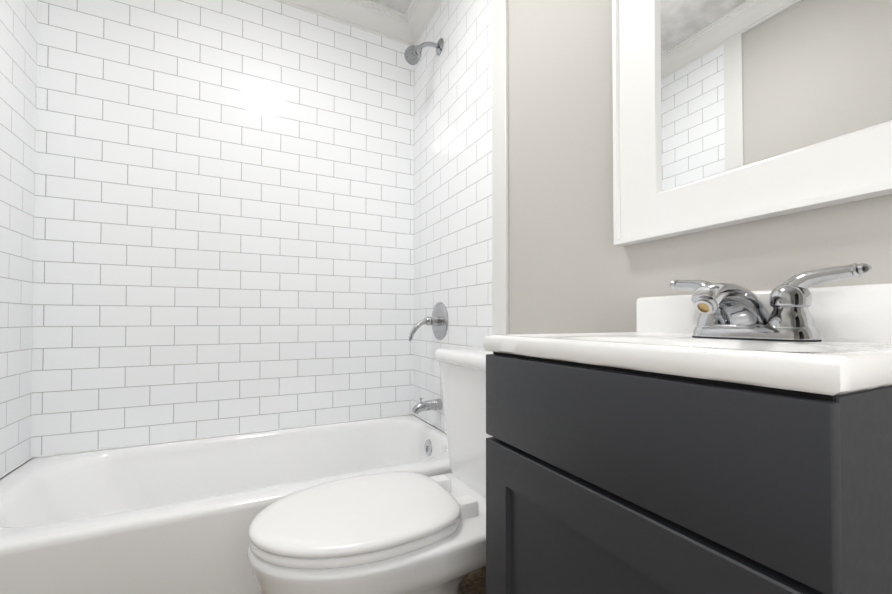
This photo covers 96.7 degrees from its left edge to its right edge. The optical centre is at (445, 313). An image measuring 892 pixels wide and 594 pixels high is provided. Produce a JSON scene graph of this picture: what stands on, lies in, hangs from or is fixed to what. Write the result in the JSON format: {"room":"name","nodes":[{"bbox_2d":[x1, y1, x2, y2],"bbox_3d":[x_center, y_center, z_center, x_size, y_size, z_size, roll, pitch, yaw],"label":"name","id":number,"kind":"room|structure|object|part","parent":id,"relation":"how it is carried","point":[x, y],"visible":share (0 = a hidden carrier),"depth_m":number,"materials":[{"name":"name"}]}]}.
{"room":"bathroom","nodes":[
{"label":"bathroom","id":0,"kind":"room"},
{"bbox_2d":[369,0,411,12],"bbox_3d":[-0.168,-1.622,0.474,1.740,0.050,3.288,0,-1,-27],"label":"ceiling","id":1,"kind":"structure","parent":0,"point":[402,6],"depth_m":2.01,"materials":[{"name":"paint"}]},
{"bbox_2d":[459,566,485,593],"bbox_3d":[-0.168,0.918,0.434,1.740,0.050,3.288,0,-1,-27],"label":"floor","id":2,"kind":"structure","parent":0,"point":[473,582],"depth_m":1.33,"materials":[{"name":"brown wood"}]},
{"bbox_2d":[0,413,451,593],"bbox_3d":[-0.687,0.719,1.470,1.523,0.380,0.760,0,-1,-27],"label":"bathtub","id":3,"kind":"object","parent":2,"relation":"on","point":[173,517],"visible":0.73,"depth_m":1.30,"materials":[{"name":"white ceramic"}]},
{"bbox_2d":[248,346,492,593],"bbox_3d":[-0.080,0.507,1.048,0.796,0.791,0.530,0,-1,-27],"label":"toilet","id":4,"kind":"object","parent":2,"relation":"on","point":[401,532],"visible":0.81,"depth_m":0.91,"materials":[{"name":"white ceramic"}]},
{"bbox_3d":[-0.219,0.480,0.982,0.484,0.030,0.378,0,-1,-27],"label":"lid","id":5,"kind":"part","parent":4,"relation":"part of","materials":[{"name":"white plastic"}]},
{"bbox_3d":[-0.219,0.507,0.981,0.480,0.019,0.374,0,-1,-27],"label":"seat","id":6,"kind":"part","parent":4,"relation":"part of","materials":[{"name":"white plastic"}]},
{"bbox_3d":[-0.094,0.711,1.041,0.767,0.383,0.396,0,-1,-27],"label":"bowl","id":7,"kind":"part","parent":4,"relation":"part of","materials":[{"name":"white ceramic"}]},
{"bbox_3d":[0.167,0.135,1.182,0.241,0.044,0.524,0,-1,-27],"label":"tank lid","id":8,"kind":"part","parent":4,"relation":"part of","materials":[{"name":"white ceramic"}]},
{"bbox_3d":[0.168,0.339,1.179,0.215,0.363,0.492,0,-1,-27],"label":"tank","id":9,"kind":"part","parent":4,"relation":"part of","materials":[{"name":"white ceramic"}]},
{"bbox_2d":[483,263,891,593],"bbox_3d":[0.372,0.412,0.607,0.426,0.966,0.498,0,-1,-27],"label":"bathroom vanity","id":10,"kind":"object","parent":2,"relation":"on","point":[706,437],"visible":1,"depth_m":0.44,"materials":[{"name":"grey paint"}]},
{"bbox_3d":[0.190,0.508,0.515,0.018,0.562,0.487,0,-1,-27],"label":"door","id":11,"kind":"part","parent":10,"relation":"part of","materials":[{"name":"grey paint"}]},
{"bbox_3d":[0.190,0.145,0.521,0.018,0.147,0.487,0,-1,-27],"label":"drawer","id":12,"kind":"part","parent":10,"relation":"part of","materials":[{"name":"grey paint"}]},
{"bbox_2d":[670,263,871,341],"bbox_3d":[0.465,-0.013,0.645,0.168,0.113,0.290,0,-1,-27],"label":"faucet","id":13,"kind":"object","parent":10,"relation":"on","point":[715,312],"depth_m":0.61,"materials":[{"name":"silver metal"}]},
{"bbox_2d":[508,0,891,333],"bbox_3d":[0.565,-0.346,0.823,0.100,2.490,3.088,0,-1,-27],"label":"wall","id":14,"kind":"structure","parent":0,"point":[573,268],"depth_m":1.07,"materials":[{"name":"grey paint"}]},
{"bbox_2d":[401,0,441,45],"bbox_3d":[0.480,-1.542,0.799,0.090,0.100,3.088,0,-1,-27],"label":"crown molding","id":15,"kind":"structure","parent":14,"relation":"attached to","point":[408,27],"depth_m":2.05,"materials":[{"name":"white paint"}]},
{"bbox_2d":[413,0,491,433],"bbox_3d":[0.002,-0.285,1.820,0.008,2.400,0.783,0,-1,-27],"label":"wall tile","id":16,"kind":"structure","parent":14,"relation":"attached to","point":[453,177],"depth_m":1.76,"materials":[{"name":"white tile"}]},
{"bbox_2d":[404,38,443,64],"bbox_3d":[-0.102,-1.220,1.831,0.192,0.167,0.076,1,-1,-34],"label":"shower head","id":17,"kind":"object","parent":16,"relation":"attached to","point":[412,54],"visible":1,"depth_m":1.80},
{"bbox_3d":[-0.080,-1.246,1.857,0.120,0.061,0.019,0,-1,-27],"label":"arm","id":18,"kind":"part","parent":17,"relation":"part of"},
{"bbox_2d":[412,398,442,413],"bbox_3d":[-0.090,0.421,1.826,0.140,0.071,0.050,0,-1,-27],"label":"tub spout","id":19,"kind":"object","parent":16,"relation":"attached to","point":[434,404],"visible":1,"depth_m":1.81,"materials":[{"name":"silver metal"}]},
{"bbox_2d":[409,302,447,340],"bbox_3d":[-0.099,0.037,1.833,0.155,0.182,0.178,0,-1,-27],"label":"shower valve","id":20,"kind":"object","parent":16,"relation":"attached to","point":[438,320],"visible":1,"depth_m":1.83,"materials":[{"name":"silver metal"}]},
{"bbox_3d":[-0.121,0.074,1.821,0.105,0.107,0.024,0,-1,-27],"label":"lever","id":21,"kind":"part","parent":20,"relation":"part of","materials":[{"name":"silver metal"}]},
{"bbox_3d":[-0.034,0.035,1.866,0.010,0.178,0.178,0,-1,-27],"label":"plate","id":22,"kind":"part","parent":20,"relation":"part of","materials":[{"name":"silver metal"}]},
{"bbox_2d":[492,0,508,334],"bbox_3d":[0.196,-0.292,1.430,0.013,2.400,0.088,0,-1,-27],"label":"trim","id":23,"kind":"structure","parent":14,"relation":"attached to","point":[500,266],"depth_m":1.42,"materials":[{"name":"white paint"}]},
{"bbox_2d":[612,0,891,245],"bbox_3d":[0.555,-0.646,0.695,0.036,0.955,0.609,0,-1,-27],"label":"mirror","id":24,"kind":"object","parent":14,"relation":"attached to","point":[711,89],"visible":1,"depth_m":0.72,"materials":[{"name":"white paint"}]},
{"label":"glass","id":25,"kind":"part","parent":24,"relation":"part of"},
{"bbox_2d":[636,283,891,339],"bbox_3d":[0.555,0.002,0.700,0.021,0.085,0.484,0,-1,-27],"label":"backsplash","id":26,"kind":"structure","parent":14,"relation":"attached to","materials":[{"name":"white ceramic"}]},
{"bbox_3d":[-0.900,-0.358,0.086,0.100,2.490,3.088,0,-1,-27],"label":"wall","id":27,"kind":"structure","parent":0,"visible":0},
{"bbox_2d":[0,0,37,479],"bbox_3d":[-1.367,-0.296,1.131,0.008,2.400,0.783,0,-1,-27],"label":"wall tile","id":28,"kind":"structure","parent":27,"relation":"attached to","point":[18,60],"depth_m":1.37,"materials":[{"name":"white tile"}]},
{"bbox_3d":[-0.884,-0.330,1.878,1.740,2.490,0.100,0,-1,-27],"label":"wall","id":29,"kind":"structure","parent":0,"visible":0},
{"bbox_2d":[31,0,413,459],"bbox_3d":[-0.860,-0.285,1.829,1.540,2.400,0.008,0,-1,-27],"label":"wall tile","id":30,"kind":"structure","parent":29,"relation":"attached to","point":[224,219],"depth_m":1.75,"materials":[{"name":"white tile"}]},
{"bbox_2d":[274,0,405,42],"bbox_3d":[-0.833,-1.526,1.817,1.320,0.100,0.090,0,-1,-27],"label":"crown molding","id":31,"kind":"structure","parent":29,"relation":"attached to","point":[366,15],"depth_m":2.02,"materials":[{"name":"white paint"}]}
]}

